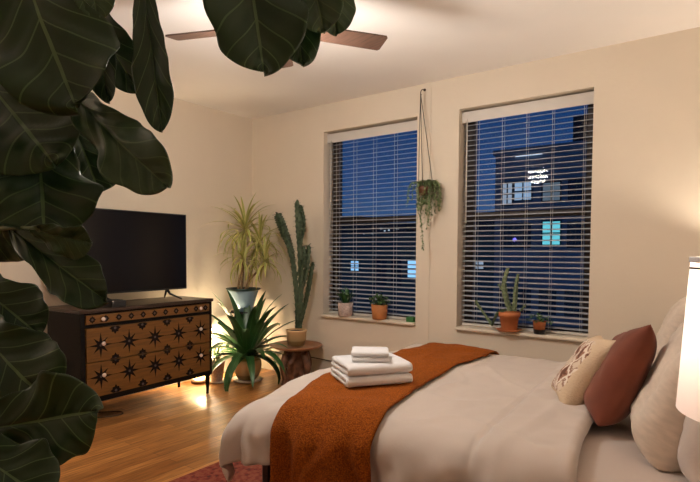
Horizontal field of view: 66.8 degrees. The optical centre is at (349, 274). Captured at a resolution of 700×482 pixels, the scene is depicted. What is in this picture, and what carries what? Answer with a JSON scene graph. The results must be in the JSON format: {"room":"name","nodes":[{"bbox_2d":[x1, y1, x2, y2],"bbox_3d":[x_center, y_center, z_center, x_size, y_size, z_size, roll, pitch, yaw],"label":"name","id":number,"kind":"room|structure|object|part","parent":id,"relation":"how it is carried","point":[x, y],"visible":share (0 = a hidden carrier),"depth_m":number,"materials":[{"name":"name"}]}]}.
{"room":"bedroom","nodes":[
{"label":"bedroom","id":0,"kind":"room"},
{"bbox_2d":[0,88,252,352],"bbox_3d":[-2.905,-0.259,3.761,0.300,2.770,5.700,2,3,36],"label":"wall","id":1,"kind":"structure","parent":0,"point":[209,150],"depth_m":5.38,"materials":[{"name":"paint"}]},
{"bbox_2d":[109,355,231,399],"bbox_3d":[-2.694,1.025,3.842,0.018,0.200,5.400,2,3,36],"label":"baseboard","id":2,"kind":"structure","parent":1,"relation":"attached to","point":[227,361],"depth_m":5.33,"materials":[{"name":"beige paint"}]},
{"bbox_2d":[59,368,282,481],"bbox_3d":[-0.709,1.256,2.389,5.550,0.120,6.000,2,3,36],"label":"floor","id":3,"kind":"structure","parent":0,"point":[168,433],"depth_m":3.84,"materials":[{"name":"brown wood"}]},
{"bbox_2d":[97,411,123,417],"bbox_3d":[-1.988,1.107,4.189,0.373,0.007,0.154,0,2,-12],"label":"cable","id":4,"kind":"object","parent":3,"relation":"on","point":[103,411],"visible":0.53,"depth_m":4.21,"materials":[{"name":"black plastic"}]},
{"bbox_2d":[47,296,212,400],"bbox_3d":[-1.781,0.666,4.459,0.513,0.872,1.254,2,3,34],"label":"dresser","id":5,"kind":"object","parent":3,"relation":"on","point":[147,343],"visible":0.89,"depth_m":4.20,"materials":[{"name":"brown wood"}]},
{"bbox_2d":[104,299,125,307],"bbox_3d":[-1.812,0.219,4.086,0.120,0.054,0.110,2,3,36],"label":"media box","id":6,"kind":"object","parent":5,"relation":"on","point":[112,303],"visible":0.87,"depth_m":4.05,"materials":[{"name":"black plastic"}]},
{"bbox_2d":[82,208,186,299],"bbox_3d":[-1.801,-0.150,4.409,0.248,0.760,1.095,2,3,34],"label":"television","id":7,"kind":"object","parent":5,"relation":"on","point":[136,251],"visible":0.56,"depth_m":4.45,"materials":[{"name":"black plastic"}]},
{"bbox_3d":[-1.601,0.168,4.727,0.248,0.099,0.068,2,3,34],"label":"leg","id":8,"kind":"part","parent":7,"relation":"part of","materials":[{"name":"black plastic"}]},
{"bbox_3d":[-1.605,0.501,4.336,0.033,0.250,1.150,2,3,34],"label":"drawer","id":9,"kind":"part","parent":5,"relation":"part of","materials":[{"name":"brown wood"}]},
{"bbox_3d":[-1.604,0.313,4.328,0.033,0.066,1.150,2,3,34],"label":"drawer","id":10,"kind":"part","parent":5,"relation":"part of","materials":[{"name":"brown wood"}]},
{"bbox_3d":[-1.606,0.760,4.347,0.033,0.256,1.150,2,3,34],"label":"drawer","id":11,"kind":"part","parent":5,"relation":"part of","materials":[{"name":"brown wood"}]},
{"bbox_3d":[-1.306,0.999,4.860,0.052,0.178,0.051,2,3,34],"label":"leg","id":12,"kind":"part","parent":5,"relation":"part of","materials":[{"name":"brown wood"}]},
{"bbox_2d":[0,0,355,481],"bbox_3d":[-0.819,0.060,1.433,1.566,2.351,0.678,1,3,22],"label":"fiddle leaf fig","id":13,"kind":"object","parent":3,"relation":"on","point":[61,147],"visible":1,"depth_m":1.27,"materials":[{"name":"plant"}]},
{"bbox_2d":[191,376,204,383],"bbox_3d":[-1.494,0.990,5.268,0.200,0.160,0.200,2,3,36],"label":"floor lamp","id":14,"kind":"object","parent":3,"relation":"on","point":[200,380],"visible":0.35,"depth_m":5.20,"materials":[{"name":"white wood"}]},
{"bbox_3d":[-1.494,0.979,5.268,0.200,0.138,0.200,2,3,36],"label":"glass globe","id":15,"kind":"part","parent":14,"relation":"part of","materials":[{"name":"white glass"}]},
{"bbox_2d":[169,461,261,481],"bbox_3d":[0.143,1.189,2.505,2.420,0.012,2.300,2,3,36],"label":"area rug","id":16,"kind":"object","parent":3,"relation":"on","point":[211,473],"visible":0.16,"depth_m":3.06,"materials":[{"name":"red fabric"}]},
{"bbox_2d":[262,465,269,481],"bbox_3d":[0.883,0.655,2.777,2.120,1.038,1.770,2,3,36],"label":"bed","id":17,"kind":"object","parent":16,"relation":"on","point":[265,468],"visible":0.03,"depth_m":2.72,"materials":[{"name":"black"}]},
{"bbox_2d":[219,344,593,481],"bbox_3d":[0.588,0.793,3.012,1.809,0.528,2.100,2,3,36],"label":"duvet","id":18,"kind":"object","parent":17,"relation":"on","point":[492,417],"visible":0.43,"depth_m":2.21,"materials":[{"name":"fabric"}]},
{"bbox_2d":[270,342,498,481],"bbox_3d":[0.340,0.831,3.166,0.608,0.625,2.103,2,3,31],"label":"throw blanket","id":19,"kind":"object","parent":18,"relation":"on","point":[324,432],"visible":0.77,"depth_m":2.38,"materials":[{"name":"orange fabric"}]},
{"bbox_2d":[331,366,412,386],"bbox_3d":[0.108,0.521,2.772,0.352,0.054,0.301,-1,3,-18],"label":"bath towel","id":20,"kind":"object","parent":19,"relation":"on","point":[405,377],"visible":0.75,"depth_m":2.64,"materials":[{"name":"white fabric"}]},
{"bbox_2d":[331,353,412,375],"bbox_3d":[0.110,0.467,2.772,0.348,0.056,0.296,-1,3,-19],"label":"bath towel","id":21,"kind":"object","parent":20,"relation":"on","point":[344,363],"visible":0.93,"depth_m":2.66,"materials":[{"name":"white fabric"}]},
{"bbox_2d":[351,356,389,361],"bbox_3d":[0.103,0.426,2.753,0.194,0.028,0.170,0,2,-2],"label":"washcloth","id":22,"kind":"object","parent":21,"relation":"on","point":[354,359],"visible":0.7,"depth_m":2.67,"materials":[{"name":"white fabric"}]},
{"bbox_2d":[351,346,388,356],"bbox_3d":[0.104,0.399,2.755,0.194,0.028,0.170,0,2,2],"label":"washcloth","id":23,"kind":"object","parent":22,"relation":"on","point":[357,351],"visible":1,"depth_m":2.69,"materials":[{"name":"white fabric"}]},
{"bbox_2d":[551,335,615,404],"bbox_3d":[1.108,0.454,2.516,0.266,0.359,0.455,1,3,16],"label":"throw cushion","id":24,"kind":"object","parent":18,"relation":"on","point":[570,384],"visible":0.69,"depth_m":2.36,"materials":[{"name":"beige fabric"}]},
{"bbox_2d":[577,413,689,481],"bbox_3d":[1.386,0.815,2.413,0.710,0.316,1.790,2,3,36],"label":"sheet","id":25,"kind":"object","parent":17,"relation":"on","point":[610,453],"visible":0.15,"depth_m":1.94,"materials":[{"name":"beige fabric"}]},
{"bbox_2d":[584,324,656,425],"bbox_3d":[1.195,0.444,2.374,0.279,0.507,0.530,1,3,21],"label":"throw cushion","id":26,"kind":"object","parent":25,"relation":"on","point":[609,396],"visible":0.82,"depth_m":2.19,"materials":[{"name":"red fabric"}]},
{"bbox_2d":[630,322,684,471],"bbox_3d":[1.293,0.439,2.071,0.352,0.484,0.640,2,3,27],"label":"bed pillow","id":27,"kind":"object","parent":25,"relation":"on","point":[656,421],"visible":0.55,"depth_m":1.87,"materials":[{"name":"fabric"}]},
{"bbox_2d":[653,297,686,362],"bbox_3d":[1.719,0.371,2.790,0.304,0.508,0.602,2,3,31],"label":"bed pillow","id":28,"kind":"object","parent":25,"relation":"on","point":[675,316],"visible":0.21,"depth_m":2.63,"materials":[{"name":"fabric"}]},
{"bbox_2d":[677,416,699,481],"bbox_3d":[1.323,0.454,1.884,0.265,0.449,0.641,2,3,33],"label":"bed pillow","id":29,"kind":"object","parent":25,"relation":"on","point":[688,456],"visible":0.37,"depth_m":1.70,"materials":[{"name":"fabric"}]},
{"bbox_2d":[209,378,223,383],"bbox_3d":[-1.323,1.056,5.269,0.190,0.020,0.190,2,3,36],"label":"saucer","id":30,"kind":"object","parent":3,"relation":"on","point":[210,381],"visible":0.42,"depth_m":5.20,"materials":[{"name":"beige ceramic"}]},
{"bbox_2d":[210,341,228,381],"bbox_3d":[-1.329,0.839,5.253,0.294,0.436,0.321,0,2,-11],"label":"potted plant","id":31,"kind":"object","parent":30,"relation":"on","point":[217,374],"visible":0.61,"depth_m":5.22,"materials":[{"name":"green plant"}]},
{"bbox_3d":[-1.322,0.957,5.264,0.164,0.200,0.164,2,3,36],"label":"pot","id":32,"kind":"part","parent":31,"relation":"part of","materials":[{"name":"ceramic"}]},
{"bbox_2d":[231,310,247,376],"bbox_3d":[-1.122,0.719,5.564,0.284,0.681,0.295,2,3,36],"label":"plant stand","id":33,"kind":"object","parent":3,"relation":"on","point":[232,311],"visible":0.21,"depth_m":5.48,"materials":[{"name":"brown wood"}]},
{"bbox_2d":[204,193,285,311],"bbox_3d":[-0.998,-0.230,5.410,0.771,1.230,0.736,2,3,36],"label":"dracaena","id":34,"kind":"object","parent":33,"relation":"on","point":[245,296],"visible":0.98,"depth_m":5.42,"materials":[{"name":"green plant"}]},
{"bbox_3d":[-1.077,-0.440,5.465,0.566,0.816,0.729,2,3,36],"label":"crown","id":35,"kind":"part","parent":34,"relation":"part of","materials":[{"name":"green plant"}]},
{"bbox_3d":[-1.099,-0.192,5.407,0.509,0.661,0.607,2,3,36],"label":"crown","id":36,"kind":"part","parent":34,"relation":"part of","materials":[{"name":"green plant"}]},
{"bbox_2d":[226,287,260,311],"bbox_3d":[-1.118,0.258,5.559,0.360,0.240,0.360,2,3,36],"label":"pot","id":37,"kind":"object","parent":34,"relation":"attached to","point":[243,297],"depth_m":5.45,"materials":[{"name":"white ceramic"}]},
{"bbox_3d":[-0.916,-0.318,5.433,0.627,0.739,0.591,2,3,36],"label":"crown","id":38,"kind":"part","parent":34,"relation":"part of","materials":[{"name":"green plant"}]},
{"bbox_3d":[-0.889,-0.149,5.333,0.502,0.578,0.492,2,3,36],"label":"crown","id":39,"kind":"part","parent":34,"relation":"part of","materials":[{"name":"green plant"}]},
{"bbox_2d":[232,375,262,383],"bbox_3d":[-1.031,1.050,5.327,0.310,0.030,0.310,2,3,36],"label":"saucer","id":40,"kind":"object","parent":3,"relation":"on","point":[235,379],"visible":0.57,"depth_m":5.25,"materials":[{"name":"beige ceramic"}]},
{"bbox_2d":[193,288,304,391],"bbox_3d":[-1.012,0.631,5.233,1.008,1.014,1.092,2,3,36],"label":"potted plant","id":41,"kind":"object","parent":3,"relation":"on","point":[250,330],"visible":0.93,"depth_m":5.19,"materials":[{"name":"green plant"}]},
{"bbox_3d":[-1.030,0.926,5.322,0.286,0.238,0.286,2,3,36],"label":"pot","id":42,"kind":"part","parent":41,"relation":"part of","materials":[{"name":"brown ceramic"}]},
{"bbox_2d":[269,340,321,384],"bbox_3d":[-0.536,0.887,5.267,0.524,0.395,0.524,2,3,36],"label":"stool","id":43,"kind":"object","parent":3,"relation":"on","point":[297,361],"visible":0.89,"depth_m":5.18,"materials":[{"name":"brown wood"}]},
{"bbox_3d":[-0.639,0.928,5.158,0.074,0.322,0.106,2,3,36],"label":"leg","id":44,"kind":"part","parent":43,"relation":"part of","materials":[{"name":"brown wood"}]},
{"bbox_2d":[272,198,315,346],"bbox_3d":[-0.564,-0.026,5.250,0.481,1.455,0.222,2,3,36],"label":"potted cactus","id":45,"kind":"object","parent":43,"relation":"on","point":[296,337],"visible":1,"depth_m":5.20,"materials":[{"name":"plant"}]},
{"bbox_3d":[-0.680,-0.463,5.268,0.237,0.320,0.119,2,3,36],"label":"stem","id":46,"kind":"part","parent":45,"relation":"part of","materials":[{"name":"green plant"}]},
{"bbox_3d":[-0.585,0.028,5.257,0.260,0.996,0.115,2,3,36],"label":"stem","id":47,"kind":"part","parent":45,"relation":"part of","materials":[{"name":"green plant"}]},
{"bbox_3d":[-0.586,-0.274,5.247,0.181,0.307,0.098,2,3,36],"label":"stem","id":48,"kind":"part","parent":45,"relation":"part of","materials":[{"name":"green plant"}]},
{"bbox_2d":[286,328,306,346],"bbox_3d":[-0.530,0.622,5.253,0.208,0.160,0.208,2,3,36],"label":"pot","id":49,"kind":"object","parent":45,"relation":"attached to","point":[296,337],"depth_m":5.18,"materials":[{"name":"beige ceramic"}]},
{"bbox_3d":[-0.504,-0.112,5.218,0.176,1.280,0.110,2,3,36],"label":"stem","id":50,"kind":"part","parent":45,"relation":"part of","materials":[{"name":"green plant"}]},
{"bbox_3d":[-0.472,-0.138,5.183,0.170,0.305,0.091,2,3,36],"label":"stem","id":51,"kind":"part","parent":45,"relation":"part of","materials":[{"name":"green plant"}]},
{"bbox_3d":[-0.479,-0.502,5.201,0.144,0.370,0.105,2,3,36],"label":"stem","id":52,"kind":"part","parent":45,"relation":"part of","materials":[{"name":"green plant"}]},
{"bbox_3d":[-0.434,-0.074,5.186,0.163,0.466,0.099,2,3,36],"label":"stem","id":53,"kind":"part","parent":45,"relation":"part of","materials":[{"name":"green plant"}]},
{"bbox_3d":[-0.421,0.173,5.212,0.189,0.603,0.085,1,3,19],"label":"stem","id":54,"kind":"part","parent":45,"relation":"part of","materials":[{"name":"green plant"}]},
{"bbox_2d":[269,340,321,351],"bbox_3d":[-0.535,0.713,5.259,0.524,0.046,0.524,2,3,36],"label":"stool top","id":55,"kind":"object","parent":43,"relation":"on","point":[309,345],"depth_m":5.20,"materials":[{"name":"brown wood"}]},
{"bbox_3d":[-0.426,0.929,5.165,0.106,0.322,0.074,2,3,36],"label":"leg","id":56,"kind":"part","parent":43,"relation":"part of","materials":[{"name":"brown wood"}]},
{"bbox_3d":[-0.432,0.919,5.378,0.074,0.322,0.106,2,3,36],"label":"leg","id":57,"kind":"part","parent":43,"relation":"part of","materials":[{"name":"brown wood"}]},
{"bbox_3d":[1.000,0.986,1.145,0.460,0.542,0.400,2,3,36],"label":"nightstand","id":58,"kind":"object","parent":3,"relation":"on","visible":0},
{"bbox_2d":[676,257,699,421],"bbox_3d":[0.975,0.337,1.200,0.406,0.750,0.406,2,3,36],"label":"table lamp","id":59,"kind":"object","parent":58,"relation":"on","point":[688,390],"visible":1,"depth_m":1.22,"materials":[{"name":"beige fabric"}]},
{"bbox_2d":[110,0,699,118],"bbox_3d":[-0.695,-1.646,2.265,5.550,0.150,6.000,2,3,36],"label":"ceiling","id":60,"kind":"structure","parent":0,"point":[428,41],"depth_m":3.72,"materials":[{"name":"paint"}]},
{"bbox_2d":[165,30,386,67],"bbox_3d":[-0.411,-1.376,2.792,1.230,0.432,1.191,2,3,36],"label":"ceiling fan","id":61,"kind":"object","parent":60,"relation":"hanging from","point":[371,41],"visible":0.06,"depth_m":2.98,"materials":[{"name":"brown wood"}]},
{"bbox_3d":[-0.785,-1.330,2.928,0.460,0.036,0.136,1,3,14],"label":"blade","id":62,"kind":"part","parent":61,"relation":"part of","materials":[{"name":"brown wood"}]},
{"bbox_3d":[-0.423,-1.341,3.228,0.136,0.036,0.460,0,2,-4],"label":"blade","id":63,"kind":"part","parent":61,"relation":"part of","materials":[{"name":"brown wood"}]},
{"bbox_3d":[-0.023,-1.328,2.970,0.460,0.036,0.136,-1,3,-21],"label":"blade","id":64,"kind":"part","parent":61,"relation":"part of","materials":[{"name":"brown wood"}]},
{"bbox_2d":[252,27,699,361],"bbox_3d":[0.987,-0.277,4.621,5.550,2.770,0.300,2,3,36],"label":"wall","id":65,"kind":"structure","parent":0,"point":[645,195],"depth_m":4.06,"materials":[{"name":"paint"}]},
{"bbox_2d":[260,353,332,372],"bbox_3d":[0.894,1.012,4.543,4.932,0.200,0.018,2,3,36],"label":"baseboard","id":66,"kind":"structure","parent":65,"relation":"attached to","point":[317,364],"depth_m":5.46,"materials":[{"name":"beige paint"}]},
{"bbox_2d":[321,142,415,325],"bbox_3d":[0.214,-0.488,5.108,1.069,1.858,0.260,2,3,36],"label":"window","id":67,"kind":"structure","parent":65,"relation":"in","point":[328,315],"depth_m":5.41,"materials":[{"name":"brown metal"}]},
{"bbox_2d":[336,287,356,316],"bbox_3d":[-0.071,0.264,5.191,0.300,0.282,0.210,2,3,36],"label":"potted plant","id":68,"kind":"object","parent":67,"relation":"on","point":[345,308],"visible":1,"depth_m":5.16,"materials":[{"name":"green plant"}]},
{"bbox_3d":[-0.046,0.338,5.214,0.148,0.132,0.148,2,3,36],"label":"pot","id":69,"kind":"part","parent":68,"relation":"part of","materials":[{"name":"ceramic"}]},
{"bbox_3d":[0.191,0.426,5.120,1.069,0.030,0.195,2,3,36],"label":"sill","id":70,"kind":"part","parent":67,"relation":"part of","materials":[{"name":"paint"}]},
{"bbox_2d":[327,120,416,319],"bbox_3d":[0.212,-0.499,5.108,1.073,1.812,0.082,2,3,36],"label":"blind","id":71,"kind":"object","parent":67,"relation":"attached to","point":[408,126],"visible":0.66,"depth_m":5.09,"materials":[{"name":"grey"}]},
{"bbox_3d":[-0.121,-0.501,5.367,0.003,1.758,0.057,2,3,36],"label":"ladder cord","id":72,"kind":"part","parent":71,"relation":"part of","materials":[{"name":"white fabric"}]},
{"bbox_3d":[0.050,-0.494,5.242,0.003,1.758,0.057,2,3,36],"label":"ladder cord","id":73,"kind":"part","parent":71,"relation":"part of","materials":[{"name":"white fabric"}]},
{"bbox_3d":[0.218,0.396,5.152,1.045,0.020,0.050,2,3,36],"label":"rail","id":74,"kind":"part","parent":71,"relation":"part of","materials":[{"name":"grey"}]},
{"bbox_3d":[0.238,-0.488,5.103,0.003,1.758,0.057,2,3,36],"label":"ladder cord","id":75,"kind":"part","parent":71,"relation":"part of","materials":[{"name":"white fabric"}]},
{"bbox_3d":[0.426,-0.481,4.965,0.003,1.758,0.057,2,3,36],"label":"ladder cord","id":76,"kind":"part","parent":71,"relation":"part of","materials":[{"name":"white fabric"}]},
{"bbox_3d":[0.263,-0.534,5.171,0.919,0.056,0.057,2,3,36],"label":"meeting rail","id":77,"kind":"part","parent":67,"relation":"part of","materials":[{"name":"brown metal"}]},
{"bbox_2d":[369,291,389,319],"bbox_3d":[0.275,0.286,4.969,0.272,0.260,0.189,2,3,36],"label":"potted plant","id":78,"kind":"object","parent":67,"relation":"on","point":[379,310],"visible":1,"depth_m":4.92,"materials":[{"name":"green plant"}]},
{"bbox_3d":[0.276,0.347,4.973,0.160,0.137,0.160,2,3,36],"label":"pot","id":79,"kind":"part","parent":78,"relation":"part of","materials":[{"name":"orange ceramic"}]},
{"bbox_2d":[406,316,414,321],"bbox_3d":[0.549,0.403,4.785,0.070,0.045,0.050,2,3,36],"label":"box","id":80,"kind":"object","parent":67,"relation":"on","point":[409,318],"visible":1,"depth_m":4.76,"materials":[{"name":"green"}]},
{"bbox_2d":[415,82,430,344],"bbox_3d":[0.644,-0.382,4.680,0.135,2.570,0.006,2,3,36],"label":"trim","id":81,"kind":"structure","parent":65,"relation":"attached to","point":[422,257],"depth_m":4.67,"materials":[{"name":"paint"}]},
{"bbox_2d":[455,104,593,342],"bbox_3d":[1.386,-0.446,4.246,1.049,1.858,0.260,2,3,36],"label":"window","id":82,"kind":"structure","parent":65,"relation":"in","point":[552,336],"depth_m":4.31,"materials":[{"name":"brown metal"}]},
{"bbox_2d":[497,327,521,331],"bbox_3d":[1.269,0.441,4.229,0.196,0.017,0.196,2,3,36],"label":"saucer","id":83,"kind":"object","parent":82,"relation":"on","point":[499,329],"visible":0.59,"depth_m":4.16,"materials":[{"name":"ceramic"}]},
{"bbox_2d":[475,267,525,330],"bbox_3d":[1.208,0.190,4.264,0.419,0.498,0.172,2,3,36],"label":"potted cactus","id":84,"kind":"object","parent":83,"relation":"on","point":[509,319],"visible":1,"depth_m":4.20,"materials":[{"name":"plant"}]},
{"bbox_3d":[1.058,0.249,4.362,0.064,0.082,0.028,2,3,36],"label":"stem","id":85,"kind":"part","parent":84,"relation":"part of","materials":[{"name":"green plant"}]},
{"bbox_3d":[1.107,0.341,4.314,0.022,0.140,0.127,-2,3,-45],"label":"stem","id":86,"kind":"part","parent":84,"relation":"part of","materials":[{"name":"green plant"}]},
{"bbox_3d":[1.190,0.342,4.244,0.117,0.149,0.030,1,3,16],"label":"stem","id":87,"kind":"part","parent":84,"relation":"part of","materials":[{"name":"green plant"}]},
{"bbox_3d":[1.253,0.119,4.229,0.096,0.354,0.048,2,3,29],"label":"stem","id":88,"kind":"part","parent":84,"relation":"part of","materials":[{"name":"green plant"}]},
{"bbox_3d":[1.268,0.235,4.212,0.061,0.117,0.028,1,3,18],"label":"stem","id":89,"kind":"part","parent":84,"relation":"part of","materials":[{"name":"green plant"}]},
{"bbox_2d":[498,311,520,330],"bbox_3d":[1.269,0.369,4.226,0.172,0.145,0.172,2,3,36],"label":"pot","id":90,"kind":"object","parent":84,"relation":"attached to","point":[509,320],"depth_m":4.17,"materials":[{"name":"ceramic"}]},
{"bbox_3d":[1.310,0.141,4.197,0.058,0.298,0.040,2,3,36],"label":"stem","id":91,"kind":"part","parent":84,"relation":"part of","materials":[{"name":"green plant"}]},
{"bbox_3d":[1.363,0.468,4.259,1.049,0.030,0.195,2,3,36],"label":"sill","id":92,"kind":"part","parent":82,"relation":"part of","materials":[{"name":"paint"}]},
{"bbox_2d":[462,91,593,335],"bbox_3d":[1.384,-0.457,4.246,1.053,1.812,0.082,2,3,36],"label":"blind","id":93,"kind":"object","parent":82,"relation":"attached to","point":[586,98],"visible":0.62,"depth_m":4.21,"materials":[{"name":"grey"}]},
{"bbox_3d":[1.074,-0.458,4.489,0.003,1.758,0.057,2,3,36],"label":"ladder cord","id":94,"kind":"part","parent":93,"relation":"part of","materials":[{"name":"white fabric"}]},
{"bbox_3d":[1.250,-0.451,4.359,0.003,1.758,0.057,2,3,36],"label":"ladder cord","id":95,"kind":"part","parent":93,"relation":"part of","materials":[{"name":"white fabric"}]},
{"bbox_3d":[1.390,0.438,4.291,1.025,0.020,0.050,2,3,36],"label":"rail","id":96,"kind":"part","parent":93,"relation":"part of","materials":[{"name":"grey"}]},
{"bbox_3d":[1.409,-0.446,4.242,0.003,1.758,0.057,2,3,36],"label":"ladder cord","id":97,"kind":"part","parent":93,"relation":"part of","materials":[{"name":"white fabric"}]},
{"bbox_3d":[1.569,-0.440,4.125,0.003,1.758,0.057,2,3,36],"label":"ladder cord","id":98,"kind":"part","parent":93,"relation":"part of","materials":[{"name":"white fabric"}]},
{"bbox_3d":[1.753,-0.433,3.990,0.003,1.758,0.057,2,3,36],"label":"ladder cord","id":99,"kind":"part","parent":93,"relation":"part of","materials":[{"name":"white fabric"}]},
{"bbox_3d":[1.435,-0.492,4.310,0.899,0.056,0.057,2,3,36],"label":"meeting rail","id":100,"kind":"part","parent":82,"relation":"part of","materials":[{"name":"brown metal"}]},
{"bbox_2d":[526,313,555,334],"bbox_3d":[1.471,0.374,4.103,0.230,0.169,0.155,1,3,21],"label":"potted plant","id":101,"kind":"object","parent":82,"relation":"on","point":[539,325],"visible":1,"depth_m":4.07,"materials":[{"name":"green plant"}]},
{"bbox_3d":[1.467,0.441,4.110,0.088,0.035,0.088,2,3,36],"label":"pot","id":102,"kind":"part","parent":101,"relation":"part of","materials":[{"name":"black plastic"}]},
{"bbox_3d":[1.467,0.391,4.108,0.104,0.065,0.104,2,3,36],"label":"pot","id":103,"kind":"part","parent":101,"relation":"part of","materials":[{"name":"ceramic"}]},
{"bbox_3d":[0.627,-1.581,4.580,0.024,0.070,0.076,2,3,36],"label":"wall hook","id":104,"kind":"object","parent":65,"relation":"attached to","visible":0},
{"bbox_2d":[406,94,442,250],"bbox_3d":[0.629,-0.878,4.538,0.358,1.348,0.203,2,3,36],"label":"hanging plant","id":105,"kind":"object","parent":104,"relation":"hanging from","point":[424,188],"visible":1,"depth_m":4.51,"materials":[{"name":"green plant"}]},
{"bbox_3d":[0.598,-1.153,4.563,0.009,0.799,0.026,2,3,33],"label":"cord","id":106,"kind":"part","parent":105,"relation":"part of","materials":[{"name":"black fabric"}]},
{"bbox_3d":[0.609,-1.151,4.517,0.007,0.800,0.115,0,2,-6],"label":"cord","id":107,"kind":"part","parent":105,"relation":"part of","materials":[{"name":"fabric"}]},
{"bbox_3d":[0.641,-0.714,4.536,0.128,0.080,0.128,2,3,36],"label":"pot","id":108,"kind":"part","parent":105,"relation":"part of","materials":[{"name":"orange ceramic"}]},
{"bbox_3d":[0.657,-1.152,4.539,0.130,0.800,0.007,2,3,32],"label":"cord","id":109,"kind":"part","parent":105,"relation":"part of","materials":[{"name":"black fabric"}]},
{"label":"outside","id":110,"kind":"structure","parent":0,"visible":0},
{"bbox_2d":[493,140,586,326],"bbox_3d":[12.836,3.893,29.265,6.700,20.450,10.250,2,3,36],"label":"apartment building","id":111,"kind":"structure","parent":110,"point":[499,165],"depth_m":25.56,"materials":[{"name":"brick"}]},
{"bbox_3d":[7.900,1.250,26.727,0.700,1.100,0.020,2,3,36],"label":"pane","id":112,"kind":"part","parent":111,"relation":"part of","materials":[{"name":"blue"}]},
{"bbox_3d":[7.875,-1.948,26.621,0.500,1.100,0.020,2,3,36],"label":"pane","id":113,"kind":"part","parent":111,"relation":"part of","materials":[{"name":"black"}]},
{"bbox_3d":[7.876,-4.022,26.538,0.480,1.050,0.020,2,3,36],"label":"pane","id":114,"kind":"part","parent":111,"relation":"part of","materials":[{"name":"blue glass"}]},
{"bbox_3d":[8.499,-1.926,26.162,0.750,1.100,0.020,2,3,36],"label":"pane","id":115,"kind":"part","parent":111,"relation":"part of","materials":[{"name":"black glass"}]},
{"bbox_3d":[8.505,-4.099,26.072,0.820,0.850,0.020,2,3,36],"label":"pane","id":116,"kind":"part","parent":111,"relation":"part of","materials":[{"name":"blue glass"}]},
{"bbox_3d":[8.544,1.273,26.254,0.700,1.100,0.020,2,3,36],"label":"pane","id":117,"kind":"part","parent":111,"relation":"part of","materials":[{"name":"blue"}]},
{"bbox_3d":[9.511,1.308,25.543,0.700,1.100,0.020,2,3,36],"label":"pane","id":118,"kind":"part","parent":111,"relation":"part of","materials":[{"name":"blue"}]},
{"bbox_3d":[9.619,-1.986,25.335,0.810,1.100,0.020,2,3,36],"label":"pane","id":119,"kind":"part","parent":111,"relation":"part of","materials":[{"name":"teal glass"}]},
{"bbox_3d":[9.600,-3.960,25.271,0.800,0.850,0.020,2,3,36],"label":"pane","id":120,"kind":"part","parent":111,"relation":"part of","materials":[{"name":"blue"}]},
{"bbox_3d":[10.477,1.343,24.833,0.700,1.100,0.020,2,3,36],"label":"pane","id":121,"kind":"part","parent":111,"relation":"part of","materials":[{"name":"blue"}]},
{"bbox_3d":[10.492,-1.854,24.697,0.600,1.100,0.020,2,3,36],"label":"pane","id":122,"kind":"part","parent":111,"relation":"part of","materials":[{"name":"black"}]},
{"bbox_3d":[10.502,-3.952,24.607,0.600,0.900,0.020,2,3,36],"label":"pane","id":123,"kind":"part","parent":111,"relation":"part of","materials":[{"name":"black glass"}]},
{"bbox_2d":[573,115,587,141],"bbox_3d":[12.637,-7.089,27.273,1.500,1.640,3.000,2,3,36],"label":"bulkhead","id":124,"kind":"object","parent":111,"relation":"on","point":[576,118],"visible":0.07,"depth_m":26.31,"materials":[{"name":"grey"}]},
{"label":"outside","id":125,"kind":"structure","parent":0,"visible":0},
{"bbox_2d":[342,216,368,234],"bbox_3d":[-2.867,-0.179,106.604,18.200,21.850,10.120,2,3,36],"label":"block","id":126,"kind":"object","parent":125,"point":[349,226],"visible":0.02,"depth_m":98.11,"materials":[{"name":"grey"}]},
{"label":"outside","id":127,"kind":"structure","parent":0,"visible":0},
{"bbox_2d":[358,222,415,233],"bbox_3d":[8.238,1.180,94.752,10.200,20.250,10.120,2,3,36],"label":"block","id":128,"kind":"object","parent":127,"point":[380,225],"visible":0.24,"depth_m":89.68,"materials":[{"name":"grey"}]},
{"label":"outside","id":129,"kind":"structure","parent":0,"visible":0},
{"bbox_2d":[476,219,482,231],"bbox_3d":[21.865,0.654,92.151,11.200,21.650,10.120,2,3,36],"label":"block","id":130,"kind":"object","parent":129,"point":[477,222],"visible":0.02,"depth_m":86.26,"materials":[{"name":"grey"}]},
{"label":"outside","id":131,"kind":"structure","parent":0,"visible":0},
{"bbox_2d":[483,219,494,231],"bbox_3d":[25.981,1.625,79.218,9.200,20.850,10.120,2,3,36],"label":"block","id":132,"kind":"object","parent":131,"point":[484,222],"visible":0.02,"depth_m":77.03,"materials":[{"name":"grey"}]},
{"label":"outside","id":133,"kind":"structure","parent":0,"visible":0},
{"bbox_2d":[342,232,493,319],"bbox_3d":[4.492,5.533,37.419,16.300,16.400,11.120,2,3,36],"label":"building","id":134,"kind":"structure","parent":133,"point":[477,233],"depth_m":31.88,"materials":[{"name":"concrete"}]},
{"bbox_3d":[0.311,-0.555,33.488,0.623,0.600,0.020,2,3,36],"label":"pane","id":135,"kind":"part","parent":134,"relation":"part of","materials":[{"name":"blue glass"}]},
{"bbox_3d":[1.898,-0.198,32.333,0.727,1.500,0.020,2,3,36],"label":"pane","id":136,"kind":"part","parent":134,"relation":"part of","materials":[{"name":"black glass"}]},
{"bbox_3d":[2.776,-0.167,31.688,0.623,1.500,0.020,2,3,36],"label":"pane","id":137,"kind":"part","parent":134,"relation":"part of","materials":[{"name":"black"}]},
{"bbox_3d":[3.884,-0.342,30.865,1.194,1.030,0.020,2,3,36],"label":"pane","id":138,"kind":"part","parent":134,"relation":"part of","materials":[{"name":"blue glass"}]}
]}

